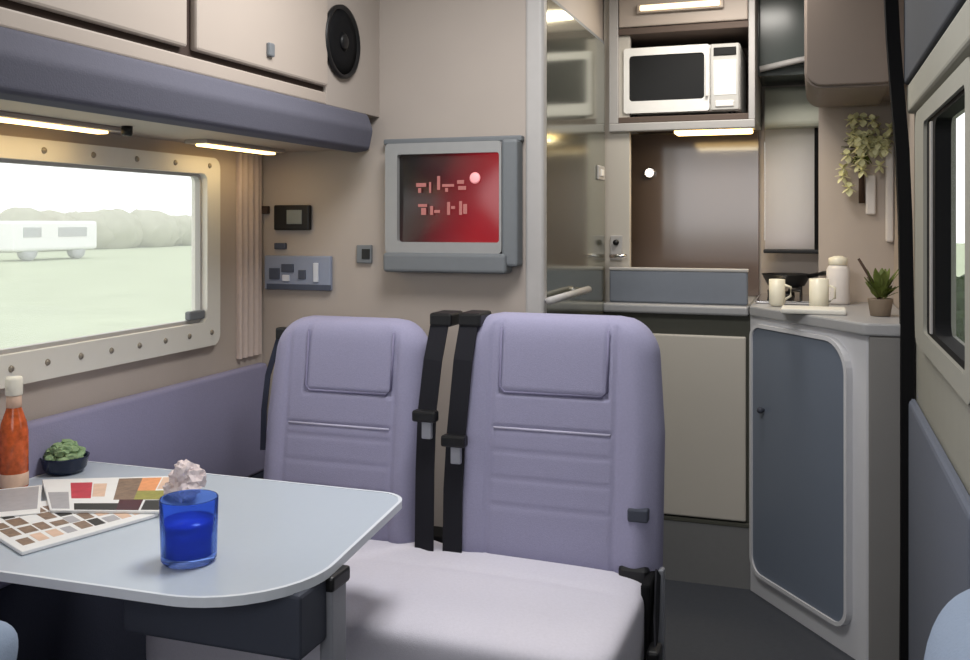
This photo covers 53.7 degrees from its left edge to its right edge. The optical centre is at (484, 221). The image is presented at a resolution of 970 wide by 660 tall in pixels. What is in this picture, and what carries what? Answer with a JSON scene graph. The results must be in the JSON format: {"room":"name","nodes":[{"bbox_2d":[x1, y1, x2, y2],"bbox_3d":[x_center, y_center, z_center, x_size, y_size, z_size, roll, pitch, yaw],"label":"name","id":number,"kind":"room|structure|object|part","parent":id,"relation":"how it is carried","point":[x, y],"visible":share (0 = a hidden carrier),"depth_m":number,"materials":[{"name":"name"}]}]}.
{"room":"camper van interior","nodes":[
{"label":"camper van interior","id":0,"kind":"room"},
{"bbox_2d":[0,122,261,424],"bbox_3d":[-1.051,0.190,1.922,0.040,2.120,4.950,0,0,19],"label":"wall","id":1,"kind":"structure","parent":0,"point":[52,396],"depth_m":2.45,"materials":[{"name":"beige carpet"}]},
{"bbox_2d":[0,135,219,388],"bbox_3d":[-0.995,0.082,2.030,0.056,0.520,1.410,0,0,19],"label":"window","id":2,"kind":"structure","parent":1,"relation":"in","point":[200,328],"depth_m":2.37,"materials":[{"name":"beige plastic"}]},
{"bbox_2d":[0,470,263,659],"bbox_3d":[-1.233,1.000,1.287,0.030,0.500,3.430,0,0,19],"label":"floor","id":3,"kind":"structure","parent":1,"relation":"attached to","point":[49,624],"depth_m":2.12,"materials":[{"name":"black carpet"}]},
{"bbox_2d":[0,363,266,588],"bbox_3d":[-0.938,0.588,2.137,0.035,0.325,1.630,0,0,19],"label":"wall panel","id":4,"kind":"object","parent":1,"relation":"attached to","point":[212,422],"depth_m":2.48,"materials":[{"name":"purple fabric"}]},
{"bbox_2d":[0,0,378,152],"bbox_3d":[-0.776,-0.533,2.013,0.421,0.673,1.800,0,0,19],"label":"locker","id":5,"kind":"object","parent":1,"relation":"attached to","point":[249,72],"visible":0.97,"depth_m":1.99,"materials":[{"name":"grey plastic"}]},
{"bbox_2d":[0,111,120,133],"bbox_3d":[-0.920,-0.204,1.936,0.070,0.016,0.460,0,0,19],"label":"lamp","id":6,"kind":"object","parent":5,"relation":"attached to","point":[5,117],"visible":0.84,"depth_m":1.97,"materials":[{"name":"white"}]},
{"bbox_2d":[0,117,107,133],"bbox_3d":[-0.920,-0.199,1.936,0.030,0.006,0.420,0,0,19],"label":"diffuser","id":7,"kind":"object","parent":6,"relation":"attached to","point":[2,119],"depth_m":1.98,"materials":[{"name":"white plastic"}]},
{"bbox_3d":[-0.744,-0.604,1.542,0.020,0.503,0.832,0,0,19],"label":"door","id":8,"kind":"part","parent":5,"relation":"part of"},
{"bbox_2d":[121,126,132,135],"bbox_3d":[-0.792,-0.201,2.121,0.024,0.022,0.024,0,0,19],"label":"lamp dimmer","id":9,"kind":"object","parent":5,"relation":"attached to","point":[125,130],"visible":1,"depth_m":2.11,"materials":[{"name":"black plastic"}]},
{"bbox_3d":[-0.662,-0.322,1.803,0.017,0.032,1.478,0,0,19],"label":"rail","id":10,"kind":"part","parent":5,"relation":"part of","materials":[{"name":"plastic"}]},
{"bbox_2d":[185,139,284,154],"bbox_3d":[-0.679,-0.204,2.634,0.070,0.016,0.380,0,0,19],"label":"lamp","id":11,"kind":"object","parent":5,"relation":"attached to","point":[208,143],"visible":1,"depth_m":2.58,"materials":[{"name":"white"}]},
{"bbox_2d":[196,144,274,154],"bbox_3d":[-0.679,-0.199,2.634,0.030,0.006,0.340,0,0,19],"label":"diffuser","id":12,"kind":"object","parent":11,"relation":"attached to","point":[217,146],"depth_m":2.61,"materials":[{"name":"white plastic"}]},
{"bbox_3d":[-0.508,-0.604,2.229,0.020,0.503,0.560,0,0,19],"label":"door","id":13,"kind":"part","parent":5,"relation":"part of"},
{"bbox_3d":[-0.497,-0.399,2.218,0.012,0.032,0.024,0,0,19],"label":"knob","id":14,"kind":"part","parent":5,"relation":"part of","materials":[{"name":"grey plastic"}]},
{"bbox_2d":[325,4,360,78],"bbox_3d":[-0.378,-0.483,2.567,0.022,0.196,0.196,0,0,19],"label":"loudspeaker","id":15,"kind":"object","parent":5,"relation":"attached to","point":[342,36],"visible":1,"depth_m":2.56,"materials":[{"name":"black plastic"}]},
{"bbox_2d":[329,9,356,74],"bbox_3d":[-0.383,-0.483,2.568,0.012,0.174,0.174,0,0,19],"label":"grille","id":16,"kind":"object","parent":15,"relation":"attached to","point":[342,23],"depth_m":2.56,"materials":[{"name":"black plastic"}]},
{"bbox_3d":[-0.370,-0.588,2.653,0.017,0.564,0.324,0,0,19],"label":"panel","id":17,"kind":"part","parent":5,"relation":"part of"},
{"bbox_2d":[236,153,261,358],"bbox_3d":[-0.700,0.099,2.853,0.016,0.602,0.118,0,0,19],"label":"curtain","id":18,"kind":"object","parent":1,"relation":"hanging from","point":[248,166],"visible":1,"depth_m":2.85,"materials":[{"name":"beige fabric"}]},
{"bbox_2d":[262,0,525,526],"bbox_3d":[-0.276,0.190,2.805,0.850,2.120,0.025,0,0,19],"label":"wall partition","id":19,"kind":"structure","parent":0,"point":[448,68],"depth_m":2.77,"materials":[{"name":"beige paint"}]},
{"bbox_2d":[262,206,269,213],"bbox_3d":[-0.671,-0.037,2.918,0.030,0.024,0.015,0,0,19],"label":"curtain hook","id":20,"kind":"object","parent":19,"relation":"attached to","point":[265,209],"visible":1,"depth_m":2.91,"materials":[{"name":"brown plastic"}]},
{"bbox_2d":[274,243,286,248],"bbox_3d":[-0.620,0.073,2.904,0.038,0.018,0.012,0,0,19],"label":"switch","id":21,"kind":"object","parent":19,"relation":"attached to","point":[276,245],"visible":1,"depth_m":2.90,"materials":[{"name":"black plastic"}]},
{"bbox_2d":[274,205,310,229],"bbox_3d":[-0.580,-0.013,2.885,0.120,0.075,0.022,0,0,19],"label":"control display","id":22,"kind":"object","parent":19,"relation":"attached to","point":[286,217],"visible":1,"depth_m":2.87,"materials":[{"name":"black plastic"}]},
{"bbox_2d":[265,255,331,290],"bbox_3d":[-0.562,0.153,2.879,0.227,0.103,0.022,0,0,19],"label":"switchboard","id":23,"kind":"object","parent":19,"relation":"attached to","point":[282,272],"visible":1,"depth_m":2.87,"materials":[{"name":"grey plastic"}]},
{"bbox_2d":[269,268,279,278],"bbox_3d":[-0.637,0.156,2.897,0.035,0.034,0.006,0,0,19],"label":"rocker switch","id":24,"kind":"object","parent":23,"relation":"attached to","point":[274,273],"depth_m":2.89,"materials":[{"name":"grey plastic"}]},
{"bbox_2d":[282,275,289,280],"bbox_3d":[-0.599,0.169,2.884,0.024,0.018,0.006,0,0,19],"label":"rocker switch","id":25,"kind":"object","parent":23,"relation":"attached to","point":[284,277],"depth_m":2.88,"materials":[{"name":"white plastic"}]},
{"bbox_2d":[281,264,293,271],"bbox_3d":[-0.594,0.139,2.882,0.041,0.025,0.006,0,0,19],"label":"rocker switch","id":26,"kind":"object","parent":23,"relation":"attached to","point":[284,267],"depth_m":2.88,"materials":[{"name":"grey plastic"}]},
{"bbox_2d":[298,270,305,278],"bbox_3d":[-0.547,0.157,2.866,0.024,0.027,0.006,0,0,19],"label":"rocker switch","id":27,"kind":"object","parent":23,"relation":"attached to","point":[301,273],"depth_m":2.86,"materials":[{"name":"grey plastic"}]},
{"bbox_2d":[313,263,318,281],"bbox_3d":[-0.503,0.150,2.851,0.017,0.057,0.006,0,0,19],"label":"rocker switch","id":28,"kind":"object","parent":23,"relation":"attached to","point":[315,265],"depth_m":2.85,"materials":[{"name":"white plastic"}]},
{"bbox_2d":[357,245,372,262],"bbox_3d":[-0.354,0.094,2.811,0.049,0.054,0.014,0,0,19],"label":"wall socket","id":29,"kind":"object","parent":19,"relation":"attached to","point":[364,252],"visible":1,"depth_m":2.81,"materials":[{"name":"grey plastic"}]},
{"bbox_2d":[383,135,523,273],"bbox_3d":[-0.099,-0.048,2.694,0.418,0.381,0.070,0,0,19],"label":"television","id":30,"kind":"object","parent":19,"relation":"attached to","point":[453,204],"visible":1,"depth_m":2.67,"materials":[{"name":"grey plastic"}]},
{"bbox_3d":[-0.116,-0.068,2.687,0.349,0.310,0.025,0,0,19],"label":"frame","id":31,"kind":"part","parent":30,"relation":"part of","materials":[{"name":"grey plastic"}]},
{"bbox_3d":[-0.107,0.115,2.697,0.368,0.056,0.070,0,0,19],"label":"panel","id":32,"kind":"part","parent":30,"relation":"part of","materials":[{"name":"grey plastic"}]},
{"bbox_3d":[0.075,-0.052,2.640,0.046,0.349,0.058,0,0,19],"label":"panel","id":33,"kind":"part","parent":30,"relation":"part of","materials":[{"name":"grey plastic"}]},
{"bbox_2d":[526,0,546,312],"bbox_3d":[0.142,0.190,2.658,0.054,2.120,0.042,0,0,19],"label":"trim","id":34,"kind":"structure","parent":19,"relation":"attached to","point":[536,10],"depth_m":2.64,"materials":[{"name":"grey plastic"}]},
{"bbox_2d":[556,0,602,39],"bbox_3d":[0.280,0.190,3.084,0.020,2.120,0.865,0,0,19],"label":"wall","id":35,"kind":"structure","parent":0,"point":[589,12],"depth_m":3.28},
{"bbox_2d":[544,0,604,314],"bbox_3d":[0.301,0.260,3.029,0.057,1.820,0.876,0,0,19],"label":"door","id":36,"kind":"structure","parent":35,"relation":"in","point":[575,53],"depth_m":3.00,"materials":[{"name":"grey mirror"}]},
{"bbox_3d":[0.253,0.215,2.833,0.022,0.022,0.474,0,0,19],"label":"handle","id":37,"kind":"part","parent":36,"relation":"part of","materials":[{"name":"silver metal"}]},
{"bbox_2d":[597,165,604,180],"bbox_3d":[0.407,-0.171,3.349,0.012,0.050,0.100,0,0,19],"label":"light switch","id":38,"kind":"object","parent":36,"relation":"attached to","point":[600,169],"visible":1,"depth_m":3.33,"materials":[{"name":"white plastic"}]},
{"bbox_2d":[604,0,630,302],"bbox_3d":[0.482,0.190,3.488,0.097,2.120,0.030,0,0,19],"label":"trim","id":39,"kind":"structure","parent":35,"relation":"attached to","point":[617,144],"depth_m":3.47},
{"bbox_2d":[609,236,626,259],"bbox_3d":[0.481,0.094,3.455,0.064,0.090,0.033,0,0,19],"label":"door handle","id":40,"kind":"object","parent":39,"relation":"attached to","point":[615,241],"depth_m":3.46,"materials":[{"name":"silver metal"}]},
{"bbox_3d":[0.476,0.094,3.470,0.044,0.090,0.008,0,0,19],"label":"plate","id":41,"kind":"part","parent":40,"relation":"part of","materials":[{"name":"silver metal"}]},
{"bbox_3d":[0.480,0.123,3.449,0.063,0.017,0.021,0,0,19],"label":"lever","id":42,"kind":"part","parent":40,"relation":"part of","materials":[{"name":"silver metal"}]},
{"bbox_2d":[603,0,818,296],"bbox_3d":[0.624,0.190,3.884,2.050,2.120,0.030,0,0,19],"label":"wall","id":43,"kind":"structure","parent":0,"point":[768,262],"depth_m":3.71,"materials":[{"name":"beige paint"}]},
{"bbox_2d":[609,0,761,133],"bbox_3d":[0.759,-0.598,3.586,0.510,0.545,0.443,0,0,19],"label":"housing","id":44,"kind":"object","parent":43,"relation":"attached to","point":[622,13],"visible":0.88,"depth_m":3.41,"materials":[{"name":"beige laminate"}]},
{"bbox_2d":[637,0,723,13],"bbox_3d":[0.683,-0.758,3.363,0.301,0.032,0.032,0,0,19],"label":"lamp","id":45,"kind":"object","parent":44,"relation":"attached to","point":[695,4],"visible":1,"depth_m":3.35,"materials":[{"name":"beige plastic"}]},
{"bbox_3d":[0.693,-0.340,3.392,0.510,0.030,0.034,0,0,19],"label":"rail","id":46,"kind":"part","parent":44,"relation":"part of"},
{"bbox_3d":[0.696,-0.779,3.385,0.450,0.161,0.018,0,0,19],"label":"flap door","id":47,"kind":"part","parent":44,"relation":"part of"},
{"bbox_2d":[624,43,745,116],"bbox_3d":[0.743,-0.502,3.540,0.408,0.250,0.342,0,0,19],"label":"microwave","id":48,"kind":"object","parent":44,"relation":"in","point":[699,79],"visible":0.88,"depth_m":3.40,"materials":[{"name":"white plastic"}]},
{"bbox_3d":[0.647,-0.508,3.420,0.303,0.234,0.024,0,0,19],"label":"door","id":49,"kind":"part","parent":48,"relation":"part of","materials":[{"name":"white ceramic"}]},
{"bbox_3d":[0.777,-0.513,3.356,0.010,0.148,0.016,0,0,19],"label":"handle","id":50,"kind":"part","parent":48,"relation":"part of","materials":[{"name":"white plastic"}]},
{"bbox_3d":[0.841,-0.508,3.355,0.096,0.232,0.020,0,0,19],"label":"control panel","id":51,"kind":"part","parent":48,"relation":"part of","materials":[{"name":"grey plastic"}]},
{"bbox_2d":[618,113,754,133],"bbox_3d":[0.766,-0.366,3.588,0.454,0.022,0.435,0,0,19],"label":"shelf","id":52,"kind":"object","parent":44,"relation":"attached to","point":[734,118],"depth_m":3.38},
{"bbox_2d":[674,127,755,135],"bbox_3d":[0.822,-0.335,3.445,0.290,0.039,0.110,0,0,19],"label":"lamp","id":53,"kind":"object","parent":44,"relation":"attached to","point":[749,130],"visible":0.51,"depth_m":3.42,"materials":[{"name":"white plastic"}]},
{"bbox_2d":[631,132,758,295],"bbox_3d":[0.820,-0.032,3.793,0.509,0.637,0.014,0,0,19],"label":"backsplash","id":54,"kind":"structure","parent":43,"relation":"attached to","point":[700,207],"depth_m":3.78,"materials":[{"name":"brown laminate"}]},
{"bbox_2d":[644,167,655,178],"bbox_3d":[0.659,-0.196,3.829,0.044,0.044,0.022,0,0,19],"label":"spotlight","id":55,"kind":"object","parent":54,"relation":"attached to","point":[649,172],"visible":1,"depth_m":3.82,"materials":[{"name":"silver metal"}]},
{"bbox_2d":[758,0,804,85],"bbox_3d":[1.117,-0.698,3.525,0.205,0.345,0.325,0,0,19],"label":"locker","id":56,"kind":"object","parent":43,"relation":"attached to","point":[780,22],"visible":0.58,"depth_m":3.41,"materials":[{"name":"grey plastic"}]},
{"bbox_3d":[1.067,-0.560,3.384,0.190,0.052,0.024,0,0,21],"label":"rail","id":57,"kind":"part","parent":56,"relation":"part of","materials":[{"name":"grey metal"}]},
{"bbox_2d":[763,86,818,253],"bbox_3d":[1.163,-0.197,3.622,0.211,0.631,0.112,0,0,19],"label":"roller blind","id":58,"kind":"object","parent":43,"relation":"attached to","point":[791,122],"visible":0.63,"depth_m":3.61,"materials":[{"name":"white fabric"}]},
{"bbox_2d":[665,579,854,659],"bbox_3d":[0.126,1.275,1.517,2.650,0.050,4.950,0,0,19],"label":"floor","id":59,"kind":"structure","parent":0,"point":[703,621],"depth_m":2.94,"materials":[{"name":"plastic"}]},
{"bbox_2d":[0,620,17,659],"bbox_3d":[-0.946,0.645,1.024,0.585,1.210,0.660,0,0,19],"label":"seat","id":60,"kind":"object","parent":59,"relation":"on","point":[8,635],"visible":1,"depth_m":1.22,"materials":[{"name":"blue fabric"}]},
{"bbox_2d":[0,461,401,659],"bbox_3d":[-0.587,0.895,1.736,0.890,0.711,0.608,0,0,19],"label":"dining table","id":61,"kind":"object","parent":59,"relation":"on","point":[274,585],"visible":0.8,"depth_m":1.51,"materials":[{"name":"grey laminate"}]},
{"bbox_2d":[0,376,28,488],"bbox_3d":[-0.953,0.426,1.938,0.055,0.226,0.055,0,0,19],"label":"sauce bottle","id":62,"kind":"object","parent":61,"relation":"on","point":[14,431],"visible":0.98,"depth_m":1.92,"materials":[{"name":"orange glass"}]},
{"bbox_2d":[40,439,89,475],"bbox_3d":[-0.907,0.505,2.069,0.100,0.070,0.100,0,0,19],"label":"bowl","id":63,"kind":"object","parent":61,"relation":"on","point":[66,457],"visible":1,"depth_m":2.04,"materials":[{"name":"blue ceramic"}]},
{"bbox_3d":[-0.907,0.522,2.069,0.100,0.036,0.100,0,0,19],"label":"dish","id":64,"kind":"part","parent":63,"relation":"part of","materials":[{"name":"blue ceramic"}]},
{"bbox_2d":[0,500,157,554],"bbox_3d":[-0.757,0.536,1.746,0.286,0.006,0.271,0,0,44],"label":"palette","id":65,"kind":"object","parent":61,"relation":"on","point":[24,534],"visible":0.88,"depth_m":1.68,"materials":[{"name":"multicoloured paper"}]},
{"bbox_2d":[0,485,41,516],"bbox_3d":[-0.905,0.532,1.820,0.111,0.002,0.205,0,0,-24],"label":"leaflet","id":66,"kind":"object","parent":65,"relation":"on","point":[18,501],"visible":1,"depth_m":1.82,"materials":[{"name":"white paper"}]},
{"bbox_2d":[42,476,168,513],"bbox_3d":[-0.751,0.530,1.856,0.289,0.005,0.249,0,0,-6],"label":"card","id":67,"kind":"object","parent":65,"relation":"on","point":[134,495],"visible":0.82,"depth_m":1.85,"materials":[{"name":"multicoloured paper"}]},
{"bbox_2d":[162,459,206,494],"bbox_3d":[-0.573,0.499,1.828,0.084,0.094,0.067,0,0,19],"label":"paper napkin","id":68,"kind":"object","parent":61,"relation":"on","point":[186,475],"visible":0.73,"depth_m":1.81,"materials":[{"name":"white paper"}]},
{"bbox_2d":[159,489,218,568],"bbox_3d":[-0.471,0.489,1.526,0.091,0.101,0.091,0,0,19],"label":"tumbler","id":69,"kind":"object","parent":61,"relation":"on","point":[188,519],"visible":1,"depth_m":1.49,"materials":[{"name":"blue glass"}]},
{"bbox_3d":[-0.241,0.910,1.522,0.023,0.680,0.050,0,0,19],"label":"leg","id":70,"kind":"part","parent":61,"relation":"part of","materials":[{"name":"grey metal"}]},
{"bbox_2d":[146,310,664,659],"bbox_3d":[-0.193,0.721,2.089,1.128,1.017,0.658,0,0,22],"label":"seat","id":71,"kind":"object","parent":59,"relation":"on","point":[548,545],"visible":0.84,"depth_m":2.14,"materials":[{"name":"purple fabric"}]},
{"bbox_3d":[-0.340,0.509,2.367,0.440,0.542,0.180,0,0,19],"label":"backrest","id":72,"kind":"part","parent":71,"relation":"part of","materials":[{"name":"purple fabric"}]},
{"bbox_2d":[146,540,643,659],"bbox_3d":[-0.174,0.839,2.032,0.984,0.196,0.530,0,0,19],"label":"seat cushion","id":73,"kind":"object","parent":71,"relation":"on","point":[406,599],"depth_m":1.89,"materials":[{"name":"purple fabric"}]},
{"bbox_3d":[-0.077,0.990,2.311,0.948,0.480,0.080,0,0,19],"label":"frame","id":74,"kind":"part","parent":71,"relation":"part of","materials":[{"name":"black metal"}]},
{"bbox_3d":[0.164,0.497,2.193,0.491,0.566,0.180,0,0,19],"label":"backrest","id":75,"kind":"part","parent":71,"relation":"part of","materials":[{"name":"purple fabric"}]},
{"bbox_3d":[0.383,0.880,2.076,0.013,0.260,0.025,0,0,19],"label":"bracket post","id":76,"kind":"part","parent":71,"relation":"part of","materials":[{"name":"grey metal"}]},
{"bbox_2d":[605,312,749,588],"bbox_3d":[0.731,0.786,3.540,0.505,0.928,0.430,0,0,19],"label":"base cabinet","id":77,"kind":"object","parent":59,"relation":"on","point":[705,358],"visible":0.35,"depth_m":3.31,"materials":[{"name":"beige laminate"}]},
{"bbox_2d":[603,296,756,315],"bbox_3d":[0.737,0.304,3.563,0.501,0.032,0.502,0,0,19],"label":"countertop","id":78,"kind":"structure","parent":77,"relation":"on","point":[629,307],"depth_m":3.33,"materials":[{"name":"grey laminate"}]},
{"bbox_2d":[609,267,748,304],"bbox_3d":[0.679,0.225,3.379,0.486,0.125,0.028,0,0,19],"label":"lid","id":79,"kind":"object","parent":78,"relation":"on","point":[716,286],"visible":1,"depth_m":3.37,"materials":[{"name":"grey laminate"}]},
{"bbox_3d":[0.665,0.707,3.347,0.478,0.630,0.022,0,0,19],"label":"door","id":80,"kind":"part","parent":77,"relation":"part of","materials":[{"name":"beige laminate"}]},
{"bbox_2d":[749,316,868,659],"bbox_3d":[1.120,0.784,3.176,0.468,0.932,0.945,0,0,19],"label":"base cabinet","id":81,"kind":"object","parent":59,"relation":"on","point":[809,385],"visible":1,"depth_m":2.92,"materials":[{"name":"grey laminate"}]},
{"bbox_3d":[0.906,0.618,3.146,0.029,0.022,0.022,0,0,-17],"label":"knob","id":82,"kind":"part","parent":81,"relation":"part of","materials":[{"name":"black metal"}]},
{"bbox_3d":[0.975,0.757,2.985,0.018,0.815,0.476,0,0,-17],"label":"door","id":83,"kind":"part","parent":81,"relation":"part of","materials":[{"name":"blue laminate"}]},
{"bbox_2d":[750,295,899,336],"bbox_3d":[1.119,0.299,3.172,0.466,0.035,0.990,0,0,19],"label":"countertop","id":84,"kind":"structure","parent":81,"relation":"on","point":[858,319],"depth_m":2.86,"materials":[{"name":"grey laminate"}]},
{"bbox_2d":[769,279,791,306],"bbox_3d":[0.988,0.236,3.203,0.073,0.090,0.052,0,0,19],"label":"mug","id":85,"kind":"object","parent":84,"relation":"on","point":[776,286],"visible":1,"depth_m":3.19,"materials":[{"name":"beige ceramic"}]},
{"bbox_3d":[1.008,0.234,3.188,0.027,0.057,0.008,0,0,36],"label":"handle","id":86,"kind":"part","parent":85,"relation":"part of","materials":[{"name":"beige ceramic"}]},
{"bbox_2d":[755,286,808,304],"bbox_3d":[1.081,0.257,3.430,0.200,0.048,0.350,0,0,19],"label":"cooktop","id":87,"kind":"object","parent":84,"relation":"in","point":[796,299],"visible":0.48,"depth_m":3.32,"materials":[{"name":"silver metal"}]},
{"bbox_3d":[1.081,0.276,3.430,0.200,0.012,0.350,0,0,19],"label":"plate","id":88,"kind":"part","parent":87,"relation":"part of","materials":[{"name":"silver metal"}]},
{"bbox_3d":[1.045,0.262,3.342,0.060,0.016,0.060,0,0,19],"label":"burner","id":89,"kind":"part","parent":87,"relation":"part of","materials":[{"name":"black metal"}]},
{"bbox_3d":[1.104,0.262,3.512,0.060,0.016,0.060,0,0,19],"label":"burner","id":90,"kind":"part","parent":87,"relation":"part of","materials":[{"name":"black metal"}]},
{"bbox_2d":[762,271,825,285],"bbox_3d":[1.135,0.202,3.497,0.243,0.061,0.182,0,0,19],"label":"frying pan","id":91,"kind":"object","parent":87,"relation":"on","point":[791,279],"visible":0.75,"depth_m":3.44,"materials":[{"name":"black metal"}]},
{"bbox_3d":[1.195,0.187,3.420,0.022,0.033,0.097,0,0,-31],"label":"handle","id":92,"kind":"part","parent":91,"relation":"part of","materials":[{"name":"black plastic"}]},
{"bbox_2d":[781,305,846,314],"bbox_3d":[1.018,0.274,2.970,0.190,0.016,0.120,0,0,19],"label":"chopping board","id":93,"kind":"object","parent":84,"relation":"on","point":[786,309],"visible":1,"depth_m":2.93,"materials":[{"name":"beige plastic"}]},
{"bbox_2d":[809,278,835,306],"bbox_3d":[1.077,0.231,3.069,0.075,0.100,0.060,0,0,-1],"label":"mug","id":94,"kind":"object","parent":84,"relation":"on","point":[818,287],"visible":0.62,"depth_m":3.04,"materials":[{"name":"beige ceramic"}]},
{"bbox_3d":[1.104,0.229,3.050,0.027,0.062,0.008,0,0,36],"label":"handle","id":95,"kind":"part","parent":94,"relation":"part of","materials":[{"name":"white ceramic"}]},
{"bbox_2d":[826,256,849,304],"bbox_3d":[1.211,0.199,3.285,0.076,0.164,0.076,0,0,19],"label":"storage jar","id":96,"kind":"object","parent":84,"relation":"on","point":[837,272],"visible":0.91,"depth_m":3.25,"materials":[{"name":"white ceramic"}]},
{"bbox_3d":[1.211,0.132,3.285,0.062,0.030,0.062,0,0,19],"label":"lid","id":97,"kind":"part","parent":96,"relation":"part of","materials":[{"name":"beige ceramic"}]},
{"bbox_2d":[857,258,898,316],"bbox_3d":[1.186,0.195,2.874,0.103,0.172,0.094,0,0,-10],"label":"potted plant","id":98,"kind":"object","parent":84,"relation":"on","point":[879,284],"visible":1,"depth_m":2.85,"materials":[{"name":"green plant"}]},
{"bbox_3d":[1.161,0.176,2.891,0.072,0.134,0.013,0,0,39],"label":"stem","id":99,"kind":"part","parent":98,"relation":"part of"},
{"bbox_3d":[1.185,0.255,2.871,0.076,0.052,0.076,0,0,19],"label":"pot","id":100,"kind":"part","parent":98,"relation":"part of","materials":[{"name":"grey ceramic"}]},
{"bbox_2d":[869,336,899,659],"bbox_3d":[1.148,0.784,2.655,0.158,0.932,0.018,0,0,19],"label":"trim","id":101,"kind":"structure","parent":81,"relation":"attached to","point":[884,351],"depth_m":2.66,"materials":[{"name":"grey plastic"}]},
{"bbox_2d":[924,589,969,659],"bbox_3d":[0.685,0.645,0.705,0.634,1.210,1.072,0,0,19],"label":"seat","id":102,"kind":"object","parent":59,"relation":"on","point":[949,638],"visible":1,"depth_m":1.06,"materials":[{"name":"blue fabric"}]},
{"bbox_2d":[819,101,893,302],"bbox_3d":[1.311,-0.294,3.388,0.248,1.152,0.020,0,0,19],"label":"wall","id":103,"kind":"structure","parent":0,"point":[845,229],"depth_m":3.38,"materials":[{"name":"beige paint"}]},
{"bbox_2d":[835,112,893,214],"bbox_3d":[1.325,-0.204,3.332,0.206,0.357,0.076,0,0,19],"label":"hanging plant","id":104,"kind":"object","parent":103,"relation":"attached to","point":[867,186],"visible":0.99,"depth_m":3.33,"materials":[{"name":"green plant"}]},
{"bbox_2d":[885,144,893,241],"bbox_3d":[1.406,-0.100,3.329,0.026,0.340,0.030,0,0,19],"label":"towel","id":105,"kind":"object","parent":103,"relation":"hanging from","point":[889,159],"visible":0.88,"depth_m":3.31,"materials":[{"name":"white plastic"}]},
{"bbox_2d":[893,85,914,322],"bbox_3d":[1.371,0.190,3.121,0.040,2.120,1.006,0,0,19],"label":"wall","id":106,"kind":"structure","parent":0,"point":[910,117],"depth_m":2.79,"materials":[{"name":"beige carpet"}]},
{"bbox_2d":[804,0,906,106],"bbox_3d":[1.174,-0.633,3.055,0.290,0.470,0.518,0,0,19],"label":"locker","id":107,"kind":"object","parent":106,"relation":"attached to","point":[845,54],"visible":0.86,"depth_m":2.83,"materials":[{"name":"beige laminate"}]},
{"bbox_3d":[1.069,-0.634,2.828,0.231,0.459,0.019,0,0,19],"label":"door","id":108,"kind":"part","parent":107,"relation":"part of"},
{"bbox_2d":[884,0,914,659],"bbox_3d":[1.139,0.190,2.638,0.077,2.120,0.050,0,0,19],"label":"trim","id":109,"kind":"structure","parent":106,"relation":"attached to","point":[891,7],"depth_m":2.61,"materials":[{"name":"black plastic"}]},
{"bbox_2d":[904,0,966,84],"bbox_3d":[1.001,-0.623,2.078,0.080,0.495,1.138,0,0,19],"label":"trim","id":110,"kind":"structure","parent":106,"relation":"attached to","point":[926,22],"depth_m":2.17,"materials":[{"name":"grey plastic"}]},
{"bbox_3d":[0.689,0.190,0.143,0.690,2.120,2.720,0,0,19],"label":"wall","id":111,"kind":"structure","parent":0,"visible":0},
{"bbox_2d":[907,0,969,113],"bbox_3d":[1.005,-0.335,2.077,0.072,0.080,1.138,0,0,19],"label":"door frame","id":112,"kind":"structure","parent":111,"relation":"attached to","point":[953,47],"depth_m":1.91,"materials":[{"name":"grey plastic"}]},
{"bbox_2d":[909,56,969,659],"bbox_3d":[1.006,0.440,2.081,0.072,1.620,1.150,0,0,19],"label":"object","id":113,"kind":"structure","parent":111,"relation":"in","point":[939,418],"depth_m":2.10,"materials":[{"name":"grey plastic"}]},
{"bbox_3d":[0.978,0.838,2.075,0.022,0.725,1.080,0,0,19],"label":"trim panel","id":114,"kind":"part","parent":113,"relation":"part of","materials":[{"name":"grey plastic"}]},
{"bbox_2d":[915,57,969,404],"bbox_3d":[0.965,0.015,1.987,0.050,0.580,0.934,0,0,19],"label":"window","id":115,"kind":"structure","parent":113,"relation":"attached to","point":[933,120],"depth_m":2.09,"materials":[{"name":"beige plastic"}]},
{"bbox_3d":[1.006,0.013,2.147,0.016,0.475,0.025,0,0,19],"label":"pane rail","id":116,"kind":"part","parent":115,"relation":"part of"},
{"label":"outside","id":117,"kind":"structure","parent":0,"visible":0},
{"bbox_2d":[0,243,964,348],"bbox_3d":[-9.297,1.900,19.067,150.000,0.200,150.000,0,0,19],"label":"ground","id":118,"kind":"structure","parent":117,"point":[54,295],"depth_m":24.81,"materials":[{"name":"green plant"}]},
{"bbox_2d":[0,221,96,260],"bbox_3d":[-21.209,0.875,45.849,2.030,1.850,5.329,0,0,19],"label":"parked vehicle","id":119,"kind":"object","parent":118,"relation":"on","point":[26,238],"visible":1,"depth_m":44.83,"materials":[{"name":"white paint"}]},
{"bbox_2d":[0,207,190,251],"bbox_3d":[-25.261,0.718,67.491,4.256,3.357,23.525,0,0,19],"label":"hedge","id":120,"kind":"object","parent":118,"relation":"on","point":[117,228],"visible":0.52,"depth_m":65.00,"materials":[{"name":"plant"}]},
{"bbox_2d":[956,274,964,342],"bbox_3d":[5.176,1.105,10.074,1.697,1.170,1.802,0,0,4],"label":"bush","id":121,"kind":"object","parent":118,"relation":"on","point":[960,281],"visible":0.09,"depth_m":9.73,"materials":[{"name":"green plant"}]}
]}

